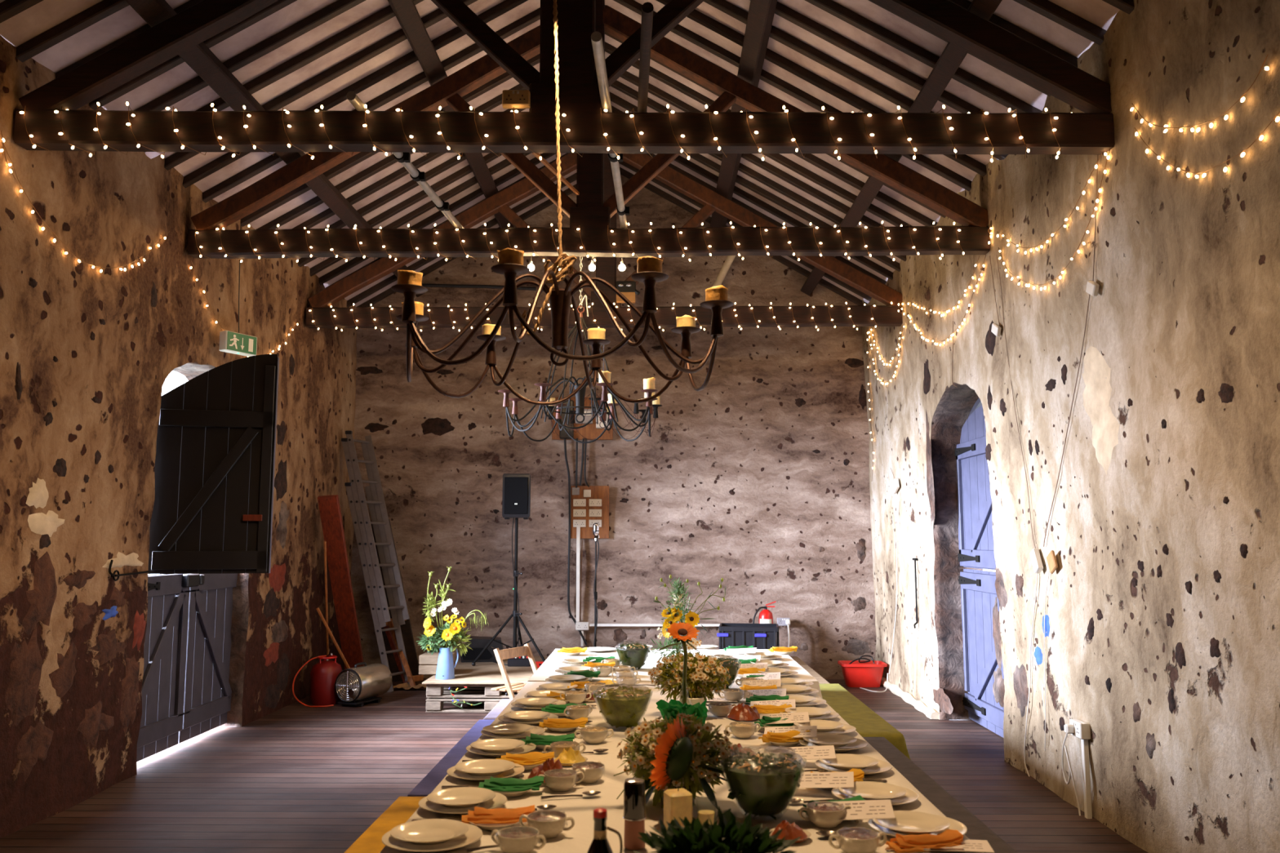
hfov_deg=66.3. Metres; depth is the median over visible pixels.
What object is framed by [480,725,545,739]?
dinner plate
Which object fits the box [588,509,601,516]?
double socket
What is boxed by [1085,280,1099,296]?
box
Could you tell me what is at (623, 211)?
scaffold pole
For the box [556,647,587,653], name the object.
napkin
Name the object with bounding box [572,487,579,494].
switch plate
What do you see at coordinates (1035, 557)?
box
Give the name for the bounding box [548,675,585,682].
plate
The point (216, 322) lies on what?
fairy lights
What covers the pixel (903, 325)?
fairy lights
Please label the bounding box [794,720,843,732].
plate
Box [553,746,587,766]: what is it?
napkin
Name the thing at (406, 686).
sacking
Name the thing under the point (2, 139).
fairy lights
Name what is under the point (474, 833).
dinner plate
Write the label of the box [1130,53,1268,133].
fairy lights
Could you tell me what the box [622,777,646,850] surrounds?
pepper mill
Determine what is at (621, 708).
salad
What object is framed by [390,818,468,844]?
plate
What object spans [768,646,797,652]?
napkin
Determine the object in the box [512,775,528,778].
spoon
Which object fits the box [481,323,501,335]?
candle
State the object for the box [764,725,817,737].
menu card
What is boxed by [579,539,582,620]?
power cable
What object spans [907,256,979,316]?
fairy lights
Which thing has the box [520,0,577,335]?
rope
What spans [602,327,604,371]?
rope
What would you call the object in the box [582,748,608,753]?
spoon
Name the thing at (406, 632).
board
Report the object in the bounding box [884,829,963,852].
napkin
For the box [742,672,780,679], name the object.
menu card
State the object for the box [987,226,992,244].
fairy lights
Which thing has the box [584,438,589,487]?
power cable
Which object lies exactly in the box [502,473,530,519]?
loudspeaker
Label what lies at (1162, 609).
wall
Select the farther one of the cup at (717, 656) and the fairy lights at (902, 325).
the fairy lights at (902, 325)
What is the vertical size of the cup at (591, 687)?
0.057 m
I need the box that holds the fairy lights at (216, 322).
[190,262,297,354]
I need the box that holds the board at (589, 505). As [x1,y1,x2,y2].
[570,485,608,538]
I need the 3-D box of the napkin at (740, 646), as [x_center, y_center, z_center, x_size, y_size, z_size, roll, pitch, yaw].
[0.720,1.618,7.145,0.212,0.038,0.076,0,-6,-4]
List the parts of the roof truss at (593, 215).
king post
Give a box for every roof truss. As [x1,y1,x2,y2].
[13,0,1115,154]
[187,0,990,258]
[306,152,902,328]
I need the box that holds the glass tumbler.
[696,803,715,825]
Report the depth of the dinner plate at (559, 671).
6.06 m
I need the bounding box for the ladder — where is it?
[341,430,409,692]
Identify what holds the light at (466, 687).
hanging from the pallet
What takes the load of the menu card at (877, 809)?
on the dinner plate at (961, 828)
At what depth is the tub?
10.52 m
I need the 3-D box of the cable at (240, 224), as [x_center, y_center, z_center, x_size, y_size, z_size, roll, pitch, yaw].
[-3.238,-1.192,7.926,0.008,0.892,0.065,0,-6,1]
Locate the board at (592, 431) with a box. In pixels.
[551,397,613,439]
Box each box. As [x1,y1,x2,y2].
[418,652,455,675]
[891,478,899,494]
[991,323,1000,336]
[1029,548,1043,573]
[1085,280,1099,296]
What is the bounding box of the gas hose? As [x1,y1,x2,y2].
[292,655,333,707]
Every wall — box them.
[0,35,356,838]
[351,174,876,679]
[862,0,1279,852]
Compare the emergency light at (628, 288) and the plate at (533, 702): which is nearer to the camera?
the plate at (533, 702)
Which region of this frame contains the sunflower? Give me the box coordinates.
[657,622,700,704]
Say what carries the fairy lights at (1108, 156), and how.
attached to the wall at (1162, 609)
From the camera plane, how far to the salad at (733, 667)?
5.42 m
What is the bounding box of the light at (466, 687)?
[448,686,481,708]
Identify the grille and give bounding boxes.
[462,648,492,659]
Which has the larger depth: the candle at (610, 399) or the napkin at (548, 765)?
the candle at (610, 399)
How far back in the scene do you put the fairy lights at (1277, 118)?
4.38 m
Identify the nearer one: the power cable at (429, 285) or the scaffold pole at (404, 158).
the scaffold pole at (404, 158)
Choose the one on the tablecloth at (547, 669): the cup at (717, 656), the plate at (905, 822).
the cup at (717, 656)
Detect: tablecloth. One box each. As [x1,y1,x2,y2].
[379,681,983,852]
[527,648,822,697]
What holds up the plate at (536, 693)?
on the dinner plate at (526, 695)
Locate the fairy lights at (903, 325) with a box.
[868,324,904,384]
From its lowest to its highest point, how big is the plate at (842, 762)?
0.022 m
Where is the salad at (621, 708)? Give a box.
[592,685,651,728]
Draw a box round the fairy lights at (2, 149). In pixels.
[0,143,169,272]
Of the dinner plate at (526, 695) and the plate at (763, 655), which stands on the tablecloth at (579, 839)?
the dinner plate at (526, 695)
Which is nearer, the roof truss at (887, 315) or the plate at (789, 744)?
the plate at (789, 744)
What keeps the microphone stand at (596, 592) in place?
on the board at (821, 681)
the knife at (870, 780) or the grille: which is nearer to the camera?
the knife at (870, 780)
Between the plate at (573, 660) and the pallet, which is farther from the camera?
the pallet
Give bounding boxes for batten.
[531,152,579,195]
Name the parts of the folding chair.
leg, seat, rail, leg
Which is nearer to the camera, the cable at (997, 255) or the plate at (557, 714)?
the plate at (557, 714)
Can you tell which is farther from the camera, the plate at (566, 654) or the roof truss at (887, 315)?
the roof truss at (887, 315)
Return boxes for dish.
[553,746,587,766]
[586,647,616,652]
[605,680,617,686]
[696,644,718,648]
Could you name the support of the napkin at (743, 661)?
on the plate
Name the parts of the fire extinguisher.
trigger handle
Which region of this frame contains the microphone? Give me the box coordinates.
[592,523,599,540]
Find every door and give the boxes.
[136,354,279,762]
[954,398,1004,737]
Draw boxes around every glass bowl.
[593,683,653,727]
[615,640,650,664]
[713,654,741,684]
[718,745,806,816]
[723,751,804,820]
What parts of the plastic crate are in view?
panel, panel, panel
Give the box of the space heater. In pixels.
[334,662,391,706]
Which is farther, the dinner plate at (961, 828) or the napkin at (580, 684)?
the napkin at (580, 684)
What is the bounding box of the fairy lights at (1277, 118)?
[1133,111,1279,177]
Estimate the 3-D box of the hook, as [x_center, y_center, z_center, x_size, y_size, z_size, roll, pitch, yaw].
[-3.392,0.954,6.541,0.052,0.138,0.588,0,-6,1]
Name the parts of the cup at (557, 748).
handle, handle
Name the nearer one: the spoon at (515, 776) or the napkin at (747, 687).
the spoon at (515, 776)
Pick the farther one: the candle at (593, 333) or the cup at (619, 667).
the cup at (619, 667)
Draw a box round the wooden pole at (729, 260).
[712,255,735,286]
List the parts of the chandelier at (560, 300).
arm, arm, arm, arm, arm, arm, arm, arm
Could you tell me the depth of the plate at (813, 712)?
4.62 m
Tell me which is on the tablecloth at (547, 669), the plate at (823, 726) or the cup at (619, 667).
the cup at (619, 667)
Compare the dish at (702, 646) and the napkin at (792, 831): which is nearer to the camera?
the napkin at (792, 831)
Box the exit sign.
[218,330,257,356]
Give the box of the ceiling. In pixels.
[0,0,1134,307]
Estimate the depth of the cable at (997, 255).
6.75 m
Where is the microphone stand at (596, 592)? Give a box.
[594,540,597,647]
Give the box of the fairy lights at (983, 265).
[907,254,986,346]
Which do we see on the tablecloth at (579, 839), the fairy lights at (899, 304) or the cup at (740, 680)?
the cup at (740, 680)
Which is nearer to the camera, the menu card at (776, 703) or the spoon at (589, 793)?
the spoon at (589, 793)
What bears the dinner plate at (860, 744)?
on the tablecloth at (579, 839)
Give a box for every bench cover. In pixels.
[344,796,425,852]
[407,720,493,796]
[483,698,512,719]
[818,684,910,759]
[862,737,1017,852]
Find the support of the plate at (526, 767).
on the tablecloth at (579, 839)
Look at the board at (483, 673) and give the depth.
9.50 m
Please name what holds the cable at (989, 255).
attached to the wall at (1162, 609)
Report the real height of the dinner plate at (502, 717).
0.022 m
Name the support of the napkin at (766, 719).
on the plate
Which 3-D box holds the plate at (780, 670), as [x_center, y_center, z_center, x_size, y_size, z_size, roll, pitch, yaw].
[0.805,1.495,5.972,0.212,0.022,0.212,6,-8,-40]
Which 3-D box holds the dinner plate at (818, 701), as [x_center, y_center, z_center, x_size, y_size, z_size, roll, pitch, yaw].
[0.801,1.392,4.934,0.272,0.022,0.272,-2,-7,17]
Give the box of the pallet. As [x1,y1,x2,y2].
[425,684,517,712]
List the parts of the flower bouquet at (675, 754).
flower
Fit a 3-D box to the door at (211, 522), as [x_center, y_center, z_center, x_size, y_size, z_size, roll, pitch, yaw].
[-3.101,0.983,7.660,0.914,2.908,1.754,0,-6,1]
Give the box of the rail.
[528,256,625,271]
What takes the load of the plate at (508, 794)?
on the tablecloth at (579, 839)
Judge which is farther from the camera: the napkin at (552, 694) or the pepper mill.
the napkin at (552, 694)
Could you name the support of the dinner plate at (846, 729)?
on the tablecloth at (579, 839)
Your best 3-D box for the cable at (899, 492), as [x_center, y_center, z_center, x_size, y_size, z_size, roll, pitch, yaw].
[2.656,1.663,10.239,0.020,1.919,0.693,0,-6,2]
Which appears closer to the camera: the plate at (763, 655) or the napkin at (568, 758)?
the napkin at (568, 758)
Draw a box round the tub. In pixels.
[837,660,887,687]
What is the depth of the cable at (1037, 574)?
6.57 m
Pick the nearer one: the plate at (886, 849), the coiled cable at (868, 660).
the plate at (886, 849)
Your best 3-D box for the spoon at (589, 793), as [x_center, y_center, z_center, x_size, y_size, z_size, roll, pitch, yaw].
[-0.223,1.197,3.173,0.197,0.011,0.042,2,-7,-14]
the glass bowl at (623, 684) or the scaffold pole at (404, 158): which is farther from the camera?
the scaffold pole at (404, 158)
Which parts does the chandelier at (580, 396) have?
arm, arm, rod, rod, arm, arm, rod, rod, crown, chain, rod, rod, arm, arm, rod, rod, arm, arm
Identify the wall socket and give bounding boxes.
[502,89,530,108]
[575,622,588,630]
[777,617,790,626]
[1063,719,1091,739]
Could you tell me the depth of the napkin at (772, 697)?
4.91 m
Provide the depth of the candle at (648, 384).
7.81 m
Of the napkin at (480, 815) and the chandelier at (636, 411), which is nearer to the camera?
the napkin at (480, 815)
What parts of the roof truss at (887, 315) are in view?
king post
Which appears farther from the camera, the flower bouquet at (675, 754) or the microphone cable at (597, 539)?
the microphone cable at (597, 539)
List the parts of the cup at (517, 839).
handle, handle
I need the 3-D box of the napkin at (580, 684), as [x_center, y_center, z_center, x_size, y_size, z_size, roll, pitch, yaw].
[-0.294,1.423,5.404,0.212,0.035,0.075,0,-6,-3]
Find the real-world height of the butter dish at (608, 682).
0.031 m
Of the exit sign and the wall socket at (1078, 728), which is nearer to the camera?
the wall socket at (1078, 728)
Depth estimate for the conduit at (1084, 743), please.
5.63 m
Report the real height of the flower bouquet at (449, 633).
0.905 m
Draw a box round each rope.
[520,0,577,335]
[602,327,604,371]
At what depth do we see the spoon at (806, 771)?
3.51 m
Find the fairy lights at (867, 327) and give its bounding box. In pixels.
[866,327,874,476]
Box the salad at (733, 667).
[714,657,739,688]
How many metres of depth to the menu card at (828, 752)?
3.63 m
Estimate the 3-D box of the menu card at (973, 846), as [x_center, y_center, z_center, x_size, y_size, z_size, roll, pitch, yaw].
[0.844,1.140,2.671,0.215,0.002,0.105,-1,-7,9]
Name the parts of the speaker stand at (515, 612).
leg, leg, leg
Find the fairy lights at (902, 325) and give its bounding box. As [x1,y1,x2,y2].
[871,324,902,365]
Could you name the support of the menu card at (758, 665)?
on the plate at (780, 670)
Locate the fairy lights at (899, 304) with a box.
[897,301,904,315]
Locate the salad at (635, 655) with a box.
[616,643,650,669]
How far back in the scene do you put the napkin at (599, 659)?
6.50 m
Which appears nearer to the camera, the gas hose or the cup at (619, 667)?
the cup at (619, 667)
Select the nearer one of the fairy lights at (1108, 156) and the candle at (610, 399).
the fairy lights at (1108, 156)
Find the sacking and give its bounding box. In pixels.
[393,683,426,689]
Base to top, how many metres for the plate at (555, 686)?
0.022 m
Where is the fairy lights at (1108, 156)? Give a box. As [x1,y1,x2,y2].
[998,147,1110,290]
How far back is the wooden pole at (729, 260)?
11.34 m
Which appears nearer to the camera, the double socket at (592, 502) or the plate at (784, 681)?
the plate at (784, 681)
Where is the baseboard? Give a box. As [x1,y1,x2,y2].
[880,677,939,719]
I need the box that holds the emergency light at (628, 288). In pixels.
[615,280,639,303]
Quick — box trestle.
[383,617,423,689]
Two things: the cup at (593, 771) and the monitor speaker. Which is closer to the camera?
the cup at (593, 771)
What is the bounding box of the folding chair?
[490,643,537,698]
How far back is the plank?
10.20 m
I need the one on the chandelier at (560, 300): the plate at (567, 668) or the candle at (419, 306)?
the candle at (419, 306)
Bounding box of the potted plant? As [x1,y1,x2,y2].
[632,806,800,852]
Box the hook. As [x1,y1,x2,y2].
[108,560,153,581]
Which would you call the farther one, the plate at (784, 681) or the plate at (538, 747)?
the plate at (784, 681)
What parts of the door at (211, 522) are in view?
pull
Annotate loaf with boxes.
[727,702,759,720]
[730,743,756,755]
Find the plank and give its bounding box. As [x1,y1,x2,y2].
[317,494,364,669]
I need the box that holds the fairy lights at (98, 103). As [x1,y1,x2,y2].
[19,102,1060,162]
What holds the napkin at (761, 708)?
on the plate
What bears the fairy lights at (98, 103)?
attached to the roof truss at (1091, 131)
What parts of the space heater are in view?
plate, carry handle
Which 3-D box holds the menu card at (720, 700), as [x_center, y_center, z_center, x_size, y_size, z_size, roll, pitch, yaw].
[0.399,1.410,5.056,0.215,0.002,0.105,-1,-7,9]
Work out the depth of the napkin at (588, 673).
5.79 m
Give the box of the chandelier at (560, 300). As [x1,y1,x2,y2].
[391,263,733,405]
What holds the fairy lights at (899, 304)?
attached to the wall at (1162, 609)
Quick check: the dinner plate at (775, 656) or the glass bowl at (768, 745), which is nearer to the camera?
the glass bowl at (768, 745)
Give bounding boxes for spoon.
[466,844,499,852]
[508,804,556,811]
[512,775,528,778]
[541,791,600,799]
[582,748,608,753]
[789,798,842,803]
[804,769,827,772]
[816,831,836,836]
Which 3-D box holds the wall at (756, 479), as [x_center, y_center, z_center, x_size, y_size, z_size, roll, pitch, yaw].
[-0.319,-0.135,11.497,6.160,6.058,0.097,0,-6,1]
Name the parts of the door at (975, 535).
frame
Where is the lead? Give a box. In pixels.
[535,661,543,667]
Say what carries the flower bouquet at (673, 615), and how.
on the tablecloth at (547, 669)
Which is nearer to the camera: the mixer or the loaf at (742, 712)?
the loaf at (742, 712)
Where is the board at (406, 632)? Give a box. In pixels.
[370,519,420,681]
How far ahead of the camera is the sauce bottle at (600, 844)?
2.32 m
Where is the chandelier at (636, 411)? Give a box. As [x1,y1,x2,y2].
[545,391,662,439]
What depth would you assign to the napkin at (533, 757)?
3.58 m
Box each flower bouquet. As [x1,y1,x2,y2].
[416,566,488,656]
[613,711,738,809]
[648,574,725,662]
[648,651,731,703]
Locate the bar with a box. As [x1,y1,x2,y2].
[911,558,918,628]
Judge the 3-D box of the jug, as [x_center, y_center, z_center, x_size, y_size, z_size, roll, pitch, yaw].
[-1.838,2.234,9.256,0.180,0.287,0.180,6,-9,-44]
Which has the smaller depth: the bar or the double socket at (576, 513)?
the bar
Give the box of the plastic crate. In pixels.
[716,622,779,649]
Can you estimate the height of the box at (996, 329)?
0.113 m
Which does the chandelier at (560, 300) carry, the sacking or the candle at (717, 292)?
the candle at (717, 292)
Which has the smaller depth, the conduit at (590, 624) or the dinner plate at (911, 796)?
the dinner plate at (911, 796)
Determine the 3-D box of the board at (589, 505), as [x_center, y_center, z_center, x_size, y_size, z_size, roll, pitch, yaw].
[-0.577,0.987,11.284,0.442,0.606,0.060,0,-6,1]
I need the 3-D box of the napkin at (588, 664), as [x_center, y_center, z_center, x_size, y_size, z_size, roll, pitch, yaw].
[-0.264,1.512,6.219,0.212,0.040,0.076,1,-7,-7]
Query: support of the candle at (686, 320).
on the chandelier at (560, 300)
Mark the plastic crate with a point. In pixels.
(761, 636)
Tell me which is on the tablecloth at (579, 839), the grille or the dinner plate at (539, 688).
the dinner plate at (539, 688)
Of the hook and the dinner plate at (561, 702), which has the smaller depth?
the dinner plate at (561, 702)
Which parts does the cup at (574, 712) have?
handle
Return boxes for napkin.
[461,804,535,824]
[478,776,544,791]
[496,751,554,765]
[521,733,574,745]
[538,717,587,728]
[541,703,586,713]
[546,691,583,700]
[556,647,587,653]
[564,670,600,677]
[567,680,605,688]
[581,662,615,667]
[582,656,615,662]
[723,645,753,651]
[728,657,756,663]
[736,667,765,674]
[739,684,777,690]
[746,675,764,677]
[746,694,789,702]
[751,703,791,713]
[754,715,794,726]
[758,730,809,742]
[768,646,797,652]
[797,795,866,816]
[810,768,864,782]
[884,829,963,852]
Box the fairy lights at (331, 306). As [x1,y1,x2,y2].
[309,302,892,331]
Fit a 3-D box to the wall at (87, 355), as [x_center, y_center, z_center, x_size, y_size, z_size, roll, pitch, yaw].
[-3.638,-0.239,4.554,0.497,4.700,14.301,0,-6,1]
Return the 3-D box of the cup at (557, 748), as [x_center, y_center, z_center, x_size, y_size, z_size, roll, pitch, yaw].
[-0.287,1.239,3.744,0.118,0.057,0.118,-4,-8,30]
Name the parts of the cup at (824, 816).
handle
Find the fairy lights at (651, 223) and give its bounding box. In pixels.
[195,221,964,262]
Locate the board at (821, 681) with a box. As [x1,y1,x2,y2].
[790,656,830,684]
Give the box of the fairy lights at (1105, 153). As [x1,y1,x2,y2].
[996,152,1106,253]
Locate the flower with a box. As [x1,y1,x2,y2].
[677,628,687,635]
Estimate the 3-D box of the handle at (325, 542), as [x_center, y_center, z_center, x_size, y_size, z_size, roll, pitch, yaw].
[-3.221,1.966,10.077,0.023,1.570,0.609,1,-7,-9]
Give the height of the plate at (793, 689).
0.022 m
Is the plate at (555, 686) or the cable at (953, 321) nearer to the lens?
the plate at (555, 686)
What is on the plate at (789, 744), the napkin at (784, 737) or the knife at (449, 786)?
the napkin at (784, 737)
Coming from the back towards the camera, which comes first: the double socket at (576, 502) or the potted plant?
the double socket at (576, 502)
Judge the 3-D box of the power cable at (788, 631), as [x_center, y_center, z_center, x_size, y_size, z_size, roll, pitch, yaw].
[1.662,2.529,10.991,0.056,0.592,0.032,4,-7,-30]
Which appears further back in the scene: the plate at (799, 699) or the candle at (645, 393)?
the candle at (645, 393)
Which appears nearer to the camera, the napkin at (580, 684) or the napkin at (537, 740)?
the napkin at (537, 740)
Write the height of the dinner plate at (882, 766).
0.022 m
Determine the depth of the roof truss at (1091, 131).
5.33 m
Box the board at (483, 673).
[422,656,548,684]
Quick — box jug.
[435,646,458,679]
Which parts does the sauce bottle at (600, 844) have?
wire handle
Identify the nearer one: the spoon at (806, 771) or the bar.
the spoon at (806, 771)
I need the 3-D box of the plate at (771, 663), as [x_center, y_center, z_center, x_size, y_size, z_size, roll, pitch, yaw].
[0.823,1.538,6.356,0.212,0.022,0.212,-3,-7,25]
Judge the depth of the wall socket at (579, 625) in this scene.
11.11 m
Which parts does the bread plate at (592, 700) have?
dish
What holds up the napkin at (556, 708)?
on the plate at (557, 714)
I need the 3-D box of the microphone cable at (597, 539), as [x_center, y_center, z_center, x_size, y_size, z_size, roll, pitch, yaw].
[-0.371,1.813,10.107,0.235,1.306,0.034,-3,-7,26]
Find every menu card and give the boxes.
[706,697,737,702]
[724,647,756,654]
[728,655,760,661]
[738,662,768,669]
[741,679,781,687]
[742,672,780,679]
[743,688,786,698]
[750,699,795,709]
[760,711,809,724]
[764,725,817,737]
[777,745,835,759]
[796,772,853,788]
[817,800,895,820]
[924,839,994,852]
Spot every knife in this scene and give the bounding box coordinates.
[441,785,478,788]
[862,779,887,782]
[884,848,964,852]
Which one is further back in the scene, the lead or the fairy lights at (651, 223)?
the lead
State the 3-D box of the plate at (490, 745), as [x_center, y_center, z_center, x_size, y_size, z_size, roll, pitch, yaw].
[-0.556,1.254,3.834,0.212,0.022,0.212,-2,-7,17]
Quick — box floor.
[0,678,1147,852]
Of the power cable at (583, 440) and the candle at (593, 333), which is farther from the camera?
the power cable at (583, 440)
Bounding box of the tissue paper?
[655,698,707,726]
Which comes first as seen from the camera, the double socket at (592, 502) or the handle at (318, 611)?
the handle at (318, 611)
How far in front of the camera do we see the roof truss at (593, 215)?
7.33 m
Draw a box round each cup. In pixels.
[491,826,546,852]
[519,809,574,838]
[537,767,584,791]
[543,741,586,757]
[560,690,591,703]
[564,704,592,719]
[571,761,604,783]
[574,726,613,743]
[584,681,605,693]
[589,665,614,676]
[600,658,622,666]
[609,665,635,671]
[611,669,638,677]
[612,675,640,687]
[705,702,737,716]
[711,654,733,658]
[718,688,747,701]
[724,720,760,738]
[735,677,764,685]
[764,746,795,757]
[799,801,851,827]
[828,826,887,852]
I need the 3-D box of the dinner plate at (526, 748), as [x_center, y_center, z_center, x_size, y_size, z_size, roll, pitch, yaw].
[-0.544,1.268,3.838,0.272,0.022,0.272,-1,-7,9]
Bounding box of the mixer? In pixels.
[507,656,530,666]
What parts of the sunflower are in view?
stem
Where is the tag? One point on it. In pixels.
(1051, 560)
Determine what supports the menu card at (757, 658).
on the napkin at (743, 661)
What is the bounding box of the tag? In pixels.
[1046,550,1057,573]
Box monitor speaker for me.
[459,635,503,662]
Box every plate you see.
[382,822,482,852]
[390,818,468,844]
[418,791,506,815]
[426,786,495,808]
[446,764,524,782]
[454,759,515,776]
[466,742,536,757]
[468,821,519,831]
[470,738,524,753]
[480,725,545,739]
[482,723,533,736]
[493,788,532,797]
[498,713,558,725]
[503,710,550,722]
[511,699,566,711]
[515,697,558,707]
[515,763,542,770]
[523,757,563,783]
[524,694,565,700]
[526,689,565,697]
[526,743,550,750]
[536,687,585,691]
[538,683,577,691]
[544,726,578,732]
[545,676,591,683]
[546,711,567,716]
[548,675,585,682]
[555,668,594,675]
[558,666,592,672]
[560,652,581,655]
[561,661,599,666]
[564,657,595,664]
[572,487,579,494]
[582,692,596,702]
[583,489,591,497]
[742,654,782,660]
[744,652,775,657]
[750,659,783,666]
[758,667,789,674]
[767,662,789,667]
[767,677,805,684]
[769,739,804,746]
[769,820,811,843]
[773,650,794,654]
[775,694,816,704]
[777,684,811,693]
[779,711,839,719]
[780,670,798,677]
[785,706,831,718]
[786,688,818,695]
[792,724,856,734]
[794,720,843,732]
[795,697,826,706]
[798,680,813,685]
[799,737,867,752]
[803,733,857,747]
[815,759,892,776]
[818,754,878,770]
[822,781,857,790]
[831,786,918,806]
[838,781,906,800]
[867,814,967,837]
[872,810,950,835]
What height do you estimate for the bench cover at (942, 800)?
0.170 m
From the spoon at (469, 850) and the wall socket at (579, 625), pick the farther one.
the wall socket at (579, 625)
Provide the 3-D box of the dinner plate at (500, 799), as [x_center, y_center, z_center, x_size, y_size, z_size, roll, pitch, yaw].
[-0.552,1.179,3.056,0.272,0.022,0.272,-4,-8,33]
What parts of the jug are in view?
handle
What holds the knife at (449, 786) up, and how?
on the tablecloth at (579, 839)
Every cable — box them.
[238,224,241,333]
[421,283,536,290]
[511,517,526,657]
[564,439,587,645]
[575,438,577,488]
[579,438,584,485]
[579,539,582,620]
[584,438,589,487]
[593,538,599,647]
[787,625,790,655]
[848,655,875,664]
[859,673,888,692]
[888,492,899,675]
[951,320,957,387]
[989,255,999,326]
[996,254,1035,548]
[1023,573,1037,776]
[1043,293,1089,546]
[1044,571,1049,751]
[1093,154,1097,280]
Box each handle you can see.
[315,607,350,668]
[324,541,328,660]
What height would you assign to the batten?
0.347 m
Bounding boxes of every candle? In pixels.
[397,270,422,285]
[401,301,423,315]
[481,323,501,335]
[497,248,524,265]
[546,397,555,405]
[586,328,605,339]
[598,370,611,382]
[607,393,617,403]
[636,256,662,272]
[643,377,655,389]
[644,387,655,397]
[652,395,660,404]
[663,786,693,830]
[675,314,695,327]
[686,695,703,705]
[705,284,728,301]
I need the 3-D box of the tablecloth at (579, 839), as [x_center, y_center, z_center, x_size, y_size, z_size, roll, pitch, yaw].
[0.117,1.265,3.245,1.727,0.106,5.012,0,-6,1]
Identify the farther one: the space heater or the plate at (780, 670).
the space heater
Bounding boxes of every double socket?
[573,498,586,506]
[573,509,586,516]
[573,520,586,527]
[588,498,601,506]
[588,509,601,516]
[588,520,601,527]
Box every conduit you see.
[576,524,580,622]
[581,631,583,646]
[589,623,719,626]
[1080,739,1092,818]
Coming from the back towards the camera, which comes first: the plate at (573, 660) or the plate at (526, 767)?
the plate at (573, 660)
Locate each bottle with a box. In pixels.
[309,653,342,706]
[586,808,622,852]
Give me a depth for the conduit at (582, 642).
11.10 m
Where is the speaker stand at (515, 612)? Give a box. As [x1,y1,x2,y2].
[471,517,545,666]
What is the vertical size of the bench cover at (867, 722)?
0.169 m
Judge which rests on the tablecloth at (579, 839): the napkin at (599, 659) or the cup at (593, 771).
the cup at (593, 771)
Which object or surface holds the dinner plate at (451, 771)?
on the tablecloth at (579, 839)
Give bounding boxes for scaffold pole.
[346,90,463,228]
[591,31,629,228]
[637,1,653,112]
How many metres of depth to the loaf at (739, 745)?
3.66 m
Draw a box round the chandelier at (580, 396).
[497,256,657,443]
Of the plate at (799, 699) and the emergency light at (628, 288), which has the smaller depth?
the plate at (799, 699)
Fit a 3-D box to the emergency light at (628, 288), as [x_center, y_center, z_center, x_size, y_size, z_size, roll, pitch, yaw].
[-0.120,-1.347,9.809,0.243,0.210,0.104,0,-6,1]
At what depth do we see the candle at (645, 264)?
3.51 m
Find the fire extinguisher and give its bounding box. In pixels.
[752,601,776,623]

